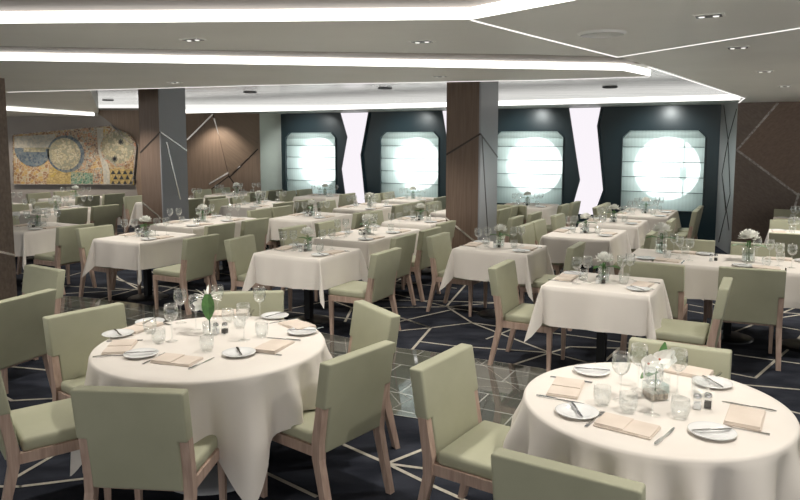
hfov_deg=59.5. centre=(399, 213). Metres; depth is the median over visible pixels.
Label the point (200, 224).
folded napkin
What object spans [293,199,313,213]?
dining chair
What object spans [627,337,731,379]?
dining chair
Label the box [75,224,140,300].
dining chair
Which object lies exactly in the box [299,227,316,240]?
flower vase
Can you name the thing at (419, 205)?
flower vase
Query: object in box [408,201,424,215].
dining chair
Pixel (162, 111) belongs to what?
pillar
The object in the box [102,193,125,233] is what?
dining chair
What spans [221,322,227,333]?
pepper shaker
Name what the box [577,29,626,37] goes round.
ceiling speaker
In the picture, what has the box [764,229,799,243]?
tablecloth
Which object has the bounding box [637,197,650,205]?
flower vase
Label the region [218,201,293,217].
tablecloth
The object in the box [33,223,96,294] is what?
dining chair
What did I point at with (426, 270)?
dining table
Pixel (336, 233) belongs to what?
folded napkin
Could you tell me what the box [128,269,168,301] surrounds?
dining table
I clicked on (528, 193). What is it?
flower vase
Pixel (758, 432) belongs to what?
fork
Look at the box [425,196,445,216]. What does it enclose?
dining chair
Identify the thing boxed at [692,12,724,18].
recessed light
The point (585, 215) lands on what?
flower vase
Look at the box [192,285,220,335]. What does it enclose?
flower
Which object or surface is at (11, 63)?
strip light
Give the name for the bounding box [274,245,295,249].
folded napkin
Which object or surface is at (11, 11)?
strip light
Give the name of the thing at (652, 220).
tablecloth
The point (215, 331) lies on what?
salt shaker
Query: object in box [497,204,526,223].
dining chair
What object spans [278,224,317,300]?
dining chair
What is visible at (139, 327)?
folded napkin
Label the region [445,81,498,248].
pillar
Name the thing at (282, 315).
bread plate
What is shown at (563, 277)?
folded napkin
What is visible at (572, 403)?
butter knife
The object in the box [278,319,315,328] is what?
folded napkin
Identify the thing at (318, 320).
dining table
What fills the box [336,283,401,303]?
dining table
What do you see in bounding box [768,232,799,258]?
dining chair
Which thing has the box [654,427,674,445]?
table knife
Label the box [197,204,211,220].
flower vase
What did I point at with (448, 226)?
dining chair
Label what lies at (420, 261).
dining chair
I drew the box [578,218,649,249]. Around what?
tablecloth
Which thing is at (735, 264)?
bread plate
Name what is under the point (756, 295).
dining chair
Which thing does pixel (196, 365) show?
table knife
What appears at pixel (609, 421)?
folded napkin
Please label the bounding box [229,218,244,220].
folded napkin
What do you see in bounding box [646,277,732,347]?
dining chair
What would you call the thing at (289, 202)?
dining chair
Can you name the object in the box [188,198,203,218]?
dining chair
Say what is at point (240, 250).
dining chair
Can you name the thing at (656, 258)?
folded napkin
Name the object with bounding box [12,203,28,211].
dining chair
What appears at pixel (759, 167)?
wall
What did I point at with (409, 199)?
tablecloth
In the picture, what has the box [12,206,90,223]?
tablecloth
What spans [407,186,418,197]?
flower vase
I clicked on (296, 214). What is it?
folded napkin
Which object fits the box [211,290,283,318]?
dining chair
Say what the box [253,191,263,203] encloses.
flower vase
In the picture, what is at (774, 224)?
dining chair
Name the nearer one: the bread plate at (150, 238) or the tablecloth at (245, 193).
the bread plate at (150, 238)
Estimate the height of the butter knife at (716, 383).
0.005 m
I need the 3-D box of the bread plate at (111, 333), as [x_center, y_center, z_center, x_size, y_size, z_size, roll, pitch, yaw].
[-1.666,0.710,4.136,0.180,0.014,0.180,0,6,0]
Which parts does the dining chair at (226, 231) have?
leg, backrest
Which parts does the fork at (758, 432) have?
handle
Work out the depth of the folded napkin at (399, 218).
10.19 m
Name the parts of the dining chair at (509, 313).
leg, backrest, leg, seat, seat frame, leg, leg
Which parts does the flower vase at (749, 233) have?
stem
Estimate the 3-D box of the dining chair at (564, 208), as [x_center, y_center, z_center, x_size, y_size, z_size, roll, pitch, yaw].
[2.493,0.256,11.730,0.564,0.838,0.506,3,7,28]
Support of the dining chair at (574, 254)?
on the floor
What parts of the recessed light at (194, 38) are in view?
frame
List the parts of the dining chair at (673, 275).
leg, backrest, leg, leg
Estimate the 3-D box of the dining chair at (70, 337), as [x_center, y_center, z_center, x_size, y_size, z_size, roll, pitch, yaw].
[-1.787,1.037,4.299,0.564,0.838,0.506,5,8,38]
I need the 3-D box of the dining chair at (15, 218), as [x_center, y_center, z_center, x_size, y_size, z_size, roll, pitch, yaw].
[-5.314,0.479,9.614,0.564,0.838,0.506,3,7,28]
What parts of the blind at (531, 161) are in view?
blind rod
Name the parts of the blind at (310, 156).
blind rod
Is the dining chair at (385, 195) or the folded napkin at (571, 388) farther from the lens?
the dining chair at (385, 195)
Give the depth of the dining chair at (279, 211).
11.21 m
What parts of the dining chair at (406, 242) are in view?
backrest, leg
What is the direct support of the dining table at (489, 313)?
on the floor
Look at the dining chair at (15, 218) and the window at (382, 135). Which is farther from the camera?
the window at (382, 135)
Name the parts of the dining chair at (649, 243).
seat frame, seat, backrest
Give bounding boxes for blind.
[286,133,334,193]
[381,132,437,197]
[497,131,562,204]
[621,130,704,210]
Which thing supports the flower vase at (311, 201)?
on the tablecloth at (275, 223)
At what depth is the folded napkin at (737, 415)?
2.87 m
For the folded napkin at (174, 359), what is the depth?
3.63 m
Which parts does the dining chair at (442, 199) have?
backrest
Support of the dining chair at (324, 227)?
on the floor
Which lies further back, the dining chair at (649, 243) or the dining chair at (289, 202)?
the dining chair at (289, 202)
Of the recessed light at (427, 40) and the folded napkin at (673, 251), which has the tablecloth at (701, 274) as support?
the folded napkin at (673, 251)
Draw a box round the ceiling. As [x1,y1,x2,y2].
[0,0,799,115]
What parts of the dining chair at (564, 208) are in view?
seat, backrest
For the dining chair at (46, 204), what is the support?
on the floor
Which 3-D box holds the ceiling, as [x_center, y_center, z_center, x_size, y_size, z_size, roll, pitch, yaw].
[-2.000,-1.701,8.915,26.000,0.480,20.487,0,6,0]
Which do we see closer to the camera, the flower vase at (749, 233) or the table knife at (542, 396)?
the table knife at (542, 396)
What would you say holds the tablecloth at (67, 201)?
on the dining table
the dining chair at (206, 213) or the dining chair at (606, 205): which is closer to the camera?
the dining chair at (606, 205)
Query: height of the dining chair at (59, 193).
0.838 m
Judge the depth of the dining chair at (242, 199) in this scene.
13.15 m
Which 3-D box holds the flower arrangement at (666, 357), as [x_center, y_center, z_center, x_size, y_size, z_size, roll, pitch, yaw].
[1.140,0.704,3.113,0.203,0.247,0.100,-1,6,-11]
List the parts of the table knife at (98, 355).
handle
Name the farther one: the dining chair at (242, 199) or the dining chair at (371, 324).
the dining chair at (242, 199)
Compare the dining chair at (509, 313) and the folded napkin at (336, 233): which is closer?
the dining chair at (509, 313)
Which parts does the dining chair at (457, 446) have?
leg, backrest, seat frame, leg, seat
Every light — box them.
[0,0,571,22]
[0,52,650,75]
[6,107,94,115]
[24,20,799,102]
[179,37,206,41]
[186,94,739,112]
[409,39,434,43]
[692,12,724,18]
[726,46,749,48]
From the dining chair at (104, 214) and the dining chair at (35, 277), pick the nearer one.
the dining chair at (35, 277)
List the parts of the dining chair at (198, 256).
leg, seat, seat frame, leg, backrest, leg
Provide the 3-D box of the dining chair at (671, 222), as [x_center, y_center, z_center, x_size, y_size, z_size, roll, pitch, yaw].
[3.422,0.485,9.549,0.564,0.838,0.506,3,7,28]
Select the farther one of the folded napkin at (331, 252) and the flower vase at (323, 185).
the flower vase at (323, 185)
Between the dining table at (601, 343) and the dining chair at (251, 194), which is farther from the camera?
the dining chair at (251, 194)
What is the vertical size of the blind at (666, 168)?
1.485 m
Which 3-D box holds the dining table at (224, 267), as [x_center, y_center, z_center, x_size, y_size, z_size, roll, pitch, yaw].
[-2.771,0.485,10.017,0.760,0.742,1.280,3,7,28]
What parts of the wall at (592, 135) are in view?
backlit panel, backlit panel, backlit panel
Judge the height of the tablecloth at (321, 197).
0.456 m
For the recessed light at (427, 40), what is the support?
in the ceiling
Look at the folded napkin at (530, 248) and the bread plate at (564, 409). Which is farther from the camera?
the folded napkin at (530, 248)
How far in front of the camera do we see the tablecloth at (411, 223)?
9.81 m
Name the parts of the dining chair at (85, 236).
leg, backrest, seat frame, leg, leg, leg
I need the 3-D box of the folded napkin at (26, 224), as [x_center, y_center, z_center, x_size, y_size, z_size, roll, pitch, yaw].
[-5.079,0.153,9.447,0.140,0.017,0.230,4,7,33]
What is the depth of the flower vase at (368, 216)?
8.60 m
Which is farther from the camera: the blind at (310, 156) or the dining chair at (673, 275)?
the blind at (310, 156)
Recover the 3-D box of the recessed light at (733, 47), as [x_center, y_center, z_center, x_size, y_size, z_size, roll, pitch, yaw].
[2.193,-1.075,4.542,0.140,0.011,0.090,3,7,28]
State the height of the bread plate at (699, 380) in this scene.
0.014 m
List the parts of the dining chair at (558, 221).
backrest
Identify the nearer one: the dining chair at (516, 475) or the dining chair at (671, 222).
the dining chair at (516, 475)
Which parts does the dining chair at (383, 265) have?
leg, seat, seat frame, leg, backrest, leg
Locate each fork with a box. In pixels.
[254,352,281,355]
[584,410,604,427]
[723,424,769,435]
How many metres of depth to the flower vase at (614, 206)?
9.88 m
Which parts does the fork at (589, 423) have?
handle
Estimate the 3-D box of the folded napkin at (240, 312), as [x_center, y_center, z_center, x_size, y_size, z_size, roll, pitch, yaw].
[-1.123,0.657,4.650,0.230,0.017,0.140,-1,6,-7]
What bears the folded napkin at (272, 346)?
on the tablecloth at (244, 402)
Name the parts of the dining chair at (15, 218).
backrest, leg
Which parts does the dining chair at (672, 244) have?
backrest, leg, leg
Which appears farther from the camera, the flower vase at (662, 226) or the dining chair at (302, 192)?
the dining chair at (302, 192)
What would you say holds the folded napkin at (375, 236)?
on the tablecloth at (368, 247)
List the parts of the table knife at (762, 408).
blade, handle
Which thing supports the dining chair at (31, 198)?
on the floor
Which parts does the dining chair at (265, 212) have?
backrest, seat frame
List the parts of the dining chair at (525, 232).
backrest, seat frame, leg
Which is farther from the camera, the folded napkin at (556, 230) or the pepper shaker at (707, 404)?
the folded napkin at (556, 230)
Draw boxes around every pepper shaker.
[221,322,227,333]
[704,392,711,408]
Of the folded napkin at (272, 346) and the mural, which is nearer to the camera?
the folded napkin at (272, 346)
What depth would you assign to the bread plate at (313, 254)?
7.01 m
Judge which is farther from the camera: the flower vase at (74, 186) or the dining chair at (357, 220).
the flower vase at (74, 186)
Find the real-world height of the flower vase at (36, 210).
0.252 m
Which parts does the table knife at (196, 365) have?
handle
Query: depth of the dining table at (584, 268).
8.74 m
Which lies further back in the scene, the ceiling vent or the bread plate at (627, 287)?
the ceiling vent
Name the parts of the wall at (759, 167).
grey wall panel, wood wall panel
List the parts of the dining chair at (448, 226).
backrest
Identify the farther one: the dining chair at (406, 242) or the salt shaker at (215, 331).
the dining chair at (406, 242)
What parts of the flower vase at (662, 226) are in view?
stem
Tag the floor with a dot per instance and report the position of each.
(354, 472)
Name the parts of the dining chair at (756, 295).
seat frame, backrest, leg, leg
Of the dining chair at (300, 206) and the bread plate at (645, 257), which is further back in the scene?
the dining chair at (300, 206)
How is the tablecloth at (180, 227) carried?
on the dining table at (224, 267)
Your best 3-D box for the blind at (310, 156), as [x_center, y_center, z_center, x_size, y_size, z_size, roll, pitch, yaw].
[-2.124,-1.191,16.761,1.446,1.485,0.039,3,7,28]
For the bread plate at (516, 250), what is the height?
0.014 m
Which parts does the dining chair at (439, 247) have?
leg, backrest, leg, seat, seat frame, leg, leg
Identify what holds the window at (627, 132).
in the wall at (592, 135)
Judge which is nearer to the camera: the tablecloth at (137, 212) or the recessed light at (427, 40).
the recessed light at (427, 40)
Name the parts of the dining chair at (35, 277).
backrest, leg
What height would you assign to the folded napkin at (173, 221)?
0.017 m
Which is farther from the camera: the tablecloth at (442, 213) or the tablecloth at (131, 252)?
the tablecloth at (442, 213)
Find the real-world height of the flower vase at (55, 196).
0.252 m
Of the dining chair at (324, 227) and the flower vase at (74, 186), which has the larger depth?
the flower vase at (74, 186)
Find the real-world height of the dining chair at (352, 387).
0.838 m
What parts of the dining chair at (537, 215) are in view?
backrest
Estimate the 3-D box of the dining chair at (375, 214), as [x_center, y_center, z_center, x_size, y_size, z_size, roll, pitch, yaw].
[-0.194,0.396,10.398,0.564,0.838,0.506,3,7,28]
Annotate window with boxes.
[285,132,336,194]
[379,131,438,196]
[497,130,563,204]
[620,129,705,212]
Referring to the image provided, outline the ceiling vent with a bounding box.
[602,86,617,88]
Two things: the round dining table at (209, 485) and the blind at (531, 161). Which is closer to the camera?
the round dining table at (209, 485)
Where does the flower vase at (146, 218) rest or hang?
on the tablecloth at (131, 252)
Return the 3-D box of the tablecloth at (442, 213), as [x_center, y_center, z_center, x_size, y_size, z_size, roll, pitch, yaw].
[1.089,0.176,11.509,0.991,0.456,1.328,3,7,28]
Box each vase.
[28,208,46,225]
[49,195,61,209]
[71,185,78,196]
[139,215,153,234]
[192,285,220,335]
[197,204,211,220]
[231,182,240,192]
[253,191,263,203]
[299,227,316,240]
[307,199,320,213]
[320,184,330,194]
[360,213,377,232]
[365,192,374,205]
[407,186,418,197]
[414,203,426,217]
[488,224,510,244]
[522,191,533,203]
[578,213,596,230]
[593,251,620,279]
[607,204,621,219]
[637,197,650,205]
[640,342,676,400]
[646,222,676,252]
[732,229,766,260]
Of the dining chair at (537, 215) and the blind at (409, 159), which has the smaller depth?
the dining chair at (537, 215)
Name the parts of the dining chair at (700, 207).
seat, backrest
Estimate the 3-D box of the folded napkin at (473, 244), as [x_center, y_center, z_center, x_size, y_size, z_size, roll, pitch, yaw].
[0.806,0.337,7.703,0.140,0.017,0.230,3,7,26]
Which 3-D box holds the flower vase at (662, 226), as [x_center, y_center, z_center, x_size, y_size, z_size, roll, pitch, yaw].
[2.693,0.243,7.155,0.310,0.318,0.269,4,7,33]
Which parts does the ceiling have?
panel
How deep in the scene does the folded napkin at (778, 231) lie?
8.72 m
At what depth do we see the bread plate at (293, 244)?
7.67 m
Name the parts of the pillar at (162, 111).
corner trim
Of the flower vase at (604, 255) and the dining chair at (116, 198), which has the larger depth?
the dining chair at (116, 198)
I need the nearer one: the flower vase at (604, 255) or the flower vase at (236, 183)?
the flower vase at (604, 255)
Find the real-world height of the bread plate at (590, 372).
0.014 m
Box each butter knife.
[124,351,155,353]
[288,329,315,330]
[571,402,582,417]
[574,367,609,370]
[691,428,731,431]
[702,375,723,387]
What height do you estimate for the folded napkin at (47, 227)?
0.017 m
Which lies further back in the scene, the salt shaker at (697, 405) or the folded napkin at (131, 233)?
the folded napkin at (131, 233)
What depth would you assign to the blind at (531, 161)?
14.24 m
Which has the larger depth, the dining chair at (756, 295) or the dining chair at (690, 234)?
the dining chair at (690, 234)
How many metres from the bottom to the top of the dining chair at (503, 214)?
0.838 m
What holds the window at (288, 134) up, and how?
in the wall at (592, 135)
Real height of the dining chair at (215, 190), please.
0.838 m
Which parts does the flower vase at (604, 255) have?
stem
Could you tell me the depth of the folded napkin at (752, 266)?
6.27 m
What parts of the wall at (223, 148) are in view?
wood wall panel, wood wall panel, wood wall panel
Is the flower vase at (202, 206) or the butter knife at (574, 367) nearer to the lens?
the butter knife at (574, 367)
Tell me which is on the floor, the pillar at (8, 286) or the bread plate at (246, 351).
the pillar at (8, 286)
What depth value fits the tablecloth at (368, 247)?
8.21 m
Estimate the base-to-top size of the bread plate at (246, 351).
0.014 m
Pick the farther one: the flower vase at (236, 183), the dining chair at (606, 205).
the flower vase at (236, 183)
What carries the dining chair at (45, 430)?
on the floor
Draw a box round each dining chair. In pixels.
[0,289,55,393]
[0,371,110,499]
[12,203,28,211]
[13,215,22,273]
[22,264,64,359]
[26,192,50,203]
[32,200,60,208]
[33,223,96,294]
[43,302,126,401]
[53,190,74,196]
[57,207,87,223]
[70,385,226,499]
[75,195,99,206]
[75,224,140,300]
[90,204,118,235]
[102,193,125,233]
[123,195,142,232]
[153,234,218,314]
[179,222,234,292]
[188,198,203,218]
[193,189,211,197]
[204,196,225,215]
[207,198,228,215]
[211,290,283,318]
[213,187,230,193]
[216,217,268,279]
[224,234,291,310]
[230,196,250,203]
[247,191,264,201]
[247,208,279,248]
[260,340,394,499]
[265,189,282,201]
[271,205,292,248]
[273,201,293,208]
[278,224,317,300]
[279,190,295,201]
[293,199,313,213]
[296,189,312,195]
[314,219,340,236]
[317,200,335,212]
[328,247,401,334]
[338,193,355,207]
[348,300,399,448]
[351,210,373,229]
[356,233,416,305]
[362,210,383,226]
[365,193,380,202]
[380,191,394,200]
[390,203,408,219]
[401,227,441,301]
[405,220,455,284]
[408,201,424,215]
[410,343,510,499]
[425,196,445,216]
[425,201,441,216]
[426,232,487,316]
[488,259,566,371]
[491,447,645,499]
[496,207,510,237]
[496,211,541,239]
[496,215,523,242]
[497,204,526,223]
[509,204,522,217]
[516,223,563,290]
[520,242,585,330]
[530,219,546,244]
[546,203,569,233]
[550,213,595,272]
[566,201,580,226]
[592,205,624,258]
[601,202,611,217]
[601,231,657,274]
[620,261,687,353]
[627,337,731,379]
[631,218,675,252]
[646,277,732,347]
[657,209,699,243]
[664,238,714,322]
[678,205,703,238]
[717,266,786,370]
[730,242,784,256]
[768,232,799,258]
[769,219,799,229]
[774,209,799,217]
[774,218,799,220]
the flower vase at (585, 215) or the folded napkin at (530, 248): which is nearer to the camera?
the folded napkin at (530, 248)
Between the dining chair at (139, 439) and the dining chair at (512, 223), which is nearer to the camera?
the dining chair at (139, 439)
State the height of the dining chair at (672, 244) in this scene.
0.838 m
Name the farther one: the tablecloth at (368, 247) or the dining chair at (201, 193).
the dining chair at (201, 193)
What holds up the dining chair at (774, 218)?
on the floor
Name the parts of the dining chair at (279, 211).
backrest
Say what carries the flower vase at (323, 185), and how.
on the tablecloth at (321, 197)
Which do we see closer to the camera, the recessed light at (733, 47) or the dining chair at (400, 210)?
the recessed light at (733, 47)
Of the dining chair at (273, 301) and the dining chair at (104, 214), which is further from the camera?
the dining chair at (104, 214)
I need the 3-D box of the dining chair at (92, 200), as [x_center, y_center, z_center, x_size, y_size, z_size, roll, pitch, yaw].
[-6.197,0.063,13.566,0.564,0.838,0.506,3,7,28]
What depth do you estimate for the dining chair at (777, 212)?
10.71 m
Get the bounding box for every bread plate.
[101,329,133,336]
[123,348,158,357]
[135,317,164,322]
[141,237,155,239]
[222,347,255,356]
[261,312,288,318]
[287,327,316,334]
[289,243,304,245]
[311,253,328,255]
[474,240,489,242]
[513,249,529,251]
[555,402,598,418]
[563,271,583,274]
[573,364,610,375]
[626,286,650,290]
[636,256,654,259]
[687,421,736,439]
[691,375,732,388]
[696,252,714,254]
[732,263,751,266]
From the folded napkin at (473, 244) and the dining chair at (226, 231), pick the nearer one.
the folded napkin at (473, 244)
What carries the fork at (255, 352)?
on the tablecloth at (244, 402)
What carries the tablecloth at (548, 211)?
on the dining table
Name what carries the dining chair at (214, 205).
on the floor
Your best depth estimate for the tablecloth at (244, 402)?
3.55 m
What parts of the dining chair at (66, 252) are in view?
seat, seat frame, leg, leg, backrest, leg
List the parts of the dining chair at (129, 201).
leg, backrest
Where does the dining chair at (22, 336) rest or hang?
on the floor
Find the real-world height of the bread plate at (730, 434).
0.014 m
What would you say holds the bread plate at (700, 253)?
on the tablecloth at (701, 274)
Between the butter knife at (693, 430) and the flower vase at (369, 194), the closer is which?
the butter knife at (693, 430)
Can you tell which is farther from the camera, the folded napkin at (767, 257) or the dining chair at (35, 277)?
the folded napkin at (767, 257)
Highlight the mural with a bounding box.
[12,125,136,184]
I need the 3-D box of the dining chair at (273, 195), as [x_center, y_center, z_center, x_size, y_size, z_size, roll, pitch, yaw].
[-2.894,-0.096,15.085,0.564,0.838,0.506,3,7,28]
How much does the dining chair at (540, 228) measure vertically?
0.838 m
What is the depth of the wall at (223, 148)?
16.66 m
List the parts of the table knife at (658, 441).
handle, blade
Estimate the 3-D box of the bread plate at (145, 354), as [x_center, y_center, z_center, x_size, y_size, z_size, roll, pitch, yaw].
[-1.387,0.751,3.749,0.180,0.014,0.180,0,6,0]
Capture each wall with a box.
[7,108,260,224]
[260,104,720,239]
[715,101,799,254]
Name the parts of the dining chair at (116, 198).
backrest, leg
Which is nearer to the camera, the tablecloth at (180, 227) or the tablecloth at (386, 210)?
the tablecloth at (180, 227)
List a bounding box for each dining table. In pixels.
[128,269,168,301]
[174,463,268,495]
[197,260,228,279]
[289,289,329,325]
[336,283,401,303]
[411,268,431,273]
[478,309,495,319]
[575,332,606,364]
[581,265,587,272]
[721,322,799,351]
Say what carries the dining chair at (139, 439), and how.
on the floor
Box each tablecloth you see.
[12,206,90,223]
[13,222,79,268]
[37,195,101,206]
[70,316,332,499]
[82,230,196,284]
[128,198,204,226]
[148,216,266,247]
[204,192,265,204]
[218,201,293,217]
[242,244,367,307]
[266,212,352,244]
[293,193,357,211]
[312,227,419,267]
[332,203,391,221]
[381,196,436,216]
[381,216,445,230]
[429,210,445,217]
[439,241,553,300]
[503,362,799,499]
[514,202,558,224]
[524,272,672,341]
[539,227,631,274]
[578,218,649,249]
[612,208,680,237]
[618,248,799,308]
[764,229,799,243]
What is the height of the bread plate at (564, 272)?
0.014 m
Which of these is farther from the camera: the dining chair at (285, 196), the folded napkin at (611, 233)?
the dining chair at (285, 196)
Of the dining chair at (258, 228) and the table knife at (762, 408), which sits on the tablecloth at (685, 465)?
the table knife at (762, 408)
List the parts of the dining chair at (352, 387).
leg, seat, seat frame, leg, backrest, leg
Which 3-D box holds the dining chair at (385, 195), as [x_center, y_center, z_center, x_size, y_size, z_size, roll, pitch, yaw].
[-0.043,-0.010,14.261,0.564,0.838,0.506,3,7,28]
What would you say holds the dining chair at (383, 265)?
on the floor
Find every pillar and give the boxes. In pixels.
[0,78,16,299]
[138,88,188,230]
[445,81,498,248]
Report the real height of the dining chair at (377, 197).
0.838 m
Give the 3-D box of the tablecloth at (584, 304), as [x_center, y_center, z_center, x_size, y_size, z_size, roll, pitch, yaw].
[1.662,0.784,5.718,1.040,0.456,0.951,3,7,28]
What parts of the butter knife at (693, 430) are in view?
handle, blade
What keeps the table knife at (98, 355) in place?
on the tablecloth at (244, 402)
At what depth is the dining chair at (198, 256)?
7.76 m
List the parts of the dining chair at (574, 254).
leg, seat frame, leg, seat, backrest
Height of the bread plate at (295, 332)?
0.014 m
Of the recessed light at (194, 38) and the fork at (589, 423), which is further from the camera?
the recessed light at (194, 38)
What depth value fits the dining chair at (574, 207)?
11.97 m
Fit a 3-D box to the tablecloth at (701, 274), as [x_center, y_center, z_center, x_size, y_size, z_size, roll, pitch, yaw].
[3.167,0.678,6.726,2.068,0.456,1.027,3,7,28]
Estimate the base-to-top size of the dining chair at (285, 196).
0.838 m
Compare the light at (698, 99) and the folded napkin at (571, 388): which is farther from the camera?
the light at (698, 99)
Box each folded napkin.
[13,223,34,226]
[40,226,61,228]
[101,339,137,354]
[119,232,140,235]
[122,320,163,333]
[150,353,203,366]
[154,235,173,238]
[164,220,182,222]
[197,223,213,225]
[212,309,249,316]
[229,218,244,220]
[253,339,294,353]
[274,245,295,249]
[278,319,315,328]
[290,213,304,215]
[321,250,344,254]
[327,232,346,235]
[356,226,374,229]
[366,235,384,238]
[394,229,410,232]
[395,217,409,219]
[464,242,482,246]
[520,246,536,250]
[546,376,584,398]
[553,229,568,232]
[554,273,577,280]
[593,412,660,439]
[601,232,617,234]
[630,281,654,287]
[654,257,681,262]
[658,363,713,377]
[671,250,696,254]
[723,404,765,430]
[751,265,780,269]
[765,256,792,260]
[772,230,785,232]
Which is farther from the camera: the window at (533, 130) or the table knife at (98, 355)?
the window at (533, 130)
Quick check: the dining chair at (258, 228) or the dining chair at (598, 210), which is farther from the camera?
the dining chair at (598, 210)
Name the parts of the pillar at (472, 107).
corner trim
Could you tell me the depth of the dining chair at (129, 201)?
13.20 m
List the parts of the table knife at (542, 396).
handle, blade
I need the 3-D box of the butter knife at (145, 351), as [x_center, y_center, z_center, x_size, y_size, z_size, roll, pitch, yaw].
[-1.387,0.742,3.747,0.170,0.005,0.014,-2,6,-14]
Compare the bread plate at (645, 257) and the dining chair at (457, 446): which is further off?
the bread plate at (645, 257)
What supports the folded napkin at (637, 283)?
on the tablecloth at (584, 304)
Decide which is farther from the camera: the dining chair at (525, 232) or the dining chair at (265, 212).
the dining chair at (265, 212)
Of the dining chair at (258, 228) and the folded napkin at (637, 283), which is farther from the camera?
the dining chair at (258, 228)
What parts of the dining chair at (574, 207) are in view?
leg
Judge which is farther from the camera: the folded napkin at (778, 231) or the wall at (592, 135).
the wall at (592, 135)
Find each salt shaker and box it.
[213,323,218,333]
[693,393,701,409]
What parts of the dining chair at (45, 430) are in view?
leg, backrest, seat, seat frame, leg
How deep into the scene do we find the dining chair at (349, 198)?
13.89 m
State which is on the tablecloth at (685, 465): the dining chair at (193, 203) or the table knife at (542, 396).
the table knife at (542, 396)
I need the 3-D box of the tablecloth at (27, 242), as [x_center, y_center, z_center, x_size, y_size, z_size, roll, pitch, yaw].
[-4.821,0.403,9.343,0.989,0.456,1.104,3,7,28]
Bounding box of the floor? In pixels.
[0,225,799,499]
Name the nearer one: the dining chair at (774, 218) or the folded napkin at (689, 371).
the folded napkin at (689, 371)
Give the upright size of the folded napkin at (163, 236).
0.017 m
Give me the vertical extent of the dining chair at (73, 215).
0.838 m
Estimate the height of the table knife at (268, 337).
0.006 m
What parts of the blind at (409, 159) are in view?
blind rod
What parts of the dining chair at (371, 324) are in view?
leg, backrest, leg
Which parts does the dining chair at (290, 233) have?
backrest, leg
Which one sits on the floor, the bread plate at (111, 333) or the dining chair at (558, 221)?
the dining chair at (558, 221)
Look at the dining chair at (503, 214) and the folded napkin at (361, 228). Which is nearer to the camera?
the folded napkin at (361, 228)
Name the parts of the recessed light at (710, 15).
recess plate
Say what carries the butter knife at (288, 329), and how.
on the bread plate at (295, 332)
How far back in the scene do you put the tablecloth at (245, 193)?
14.64 m
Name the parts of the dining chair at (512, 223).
backrest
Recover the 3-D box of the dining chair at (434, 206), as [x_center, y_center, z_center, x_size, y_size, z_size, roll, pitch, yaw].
[0.795,0.226,12.015,0.564,0.838,0.506,3,7,28]
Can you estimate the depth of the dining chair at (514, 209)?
11.24 m
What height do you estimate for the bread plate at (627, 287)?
0.014 m
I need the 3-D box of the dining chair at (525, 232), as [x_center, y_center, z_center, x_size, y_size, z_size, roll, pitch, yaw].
[1.791,0.569,8.752,0.564,0.838,0.506,3,7,28]
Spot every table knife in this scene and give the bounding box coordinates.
[93,355,122,357]
[188,357,214,369]
[268,337,300,340]
[536,394,583,403]
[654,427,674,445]
[721,401,776,411]
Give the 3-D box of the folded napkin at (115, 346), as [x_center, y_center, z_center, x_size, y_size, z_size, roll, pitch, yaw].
[-1.555,0.738,3.886,0.140,0.017,0.230,-1,6,-8]
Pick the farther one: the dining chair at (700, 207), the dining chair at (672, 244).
the dining chair at (700, 207)
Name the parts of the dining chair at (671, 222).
seat, backrest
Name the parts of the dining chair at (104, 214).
leg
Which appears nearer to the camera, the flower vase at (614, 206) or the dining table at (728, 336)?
the dining table at (728, 336)
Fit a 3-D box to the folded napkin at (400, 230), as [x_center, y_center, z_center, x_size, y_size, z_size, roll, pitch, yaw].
[0.023,0.217,8.841,0.140,0.017,0.230,3,7,30]
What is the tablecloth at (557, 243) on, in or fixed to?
on the dining table at (584, 268)
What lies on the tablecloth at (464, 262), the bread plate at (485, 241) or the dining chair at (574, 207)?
the bread plate at (485, 241)
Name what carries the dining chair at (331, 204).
on the floor
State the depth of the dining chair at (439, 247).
7.75 m
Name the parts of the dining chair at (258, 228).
leg, backrest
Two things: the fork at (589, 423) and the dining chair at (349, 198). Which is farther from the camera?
the dining chair at (349, 198)
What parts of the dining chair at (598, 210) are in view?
backrest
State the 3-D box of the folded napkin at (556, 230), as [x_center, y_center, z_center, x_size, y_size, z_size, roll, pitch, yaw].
[2.037,0.215,8.864,0.140,0.017,0.230,3,7,29]
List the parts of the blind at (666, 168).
blind rod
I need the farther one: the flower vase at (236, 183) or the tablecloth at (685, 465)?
the flower vase at (236, 183)
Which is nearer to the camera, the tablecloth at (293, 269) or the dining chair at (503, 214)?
the tablecloth at (293, 269)
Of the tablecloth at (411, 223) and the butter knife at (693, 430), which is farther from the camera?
the tablecloth at (411, 223)
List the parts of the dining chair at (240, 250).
leg, backrest, seat, seat frame, leg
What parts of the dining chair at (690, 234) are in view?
seat, leg, backrest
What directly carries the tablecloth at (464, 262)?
on the dining table at (489, 313)
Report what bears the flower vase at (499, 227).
on the tablecloth at (464, 262)
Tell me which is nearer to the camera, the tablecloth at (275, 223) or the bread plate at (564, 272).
the bread plate at (564, 272)
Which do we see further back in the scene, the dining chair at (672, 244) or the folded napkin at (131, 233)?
the folded napkin at (131, 233)
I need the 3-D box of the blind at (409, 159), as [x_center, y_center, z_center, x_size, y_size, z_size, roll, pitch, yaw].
[0.215,-1.061,15.524,1.446,1.485,0.038,3,7,28]
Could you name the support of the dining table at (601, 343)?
on the floor
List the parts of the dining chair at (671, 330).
seat, leg, backrest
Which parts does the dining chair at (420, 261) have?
leg, seat, leg, backrest, leg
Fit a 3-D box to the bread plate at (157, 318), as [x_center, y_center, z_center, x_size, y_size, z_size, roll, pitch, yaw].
[-1.575,0.682,4.409,0.180,0.014,0.180,0,6,0]
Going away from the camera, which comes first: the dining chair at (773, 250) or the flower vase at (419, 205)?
the dining chair at (773, 250)

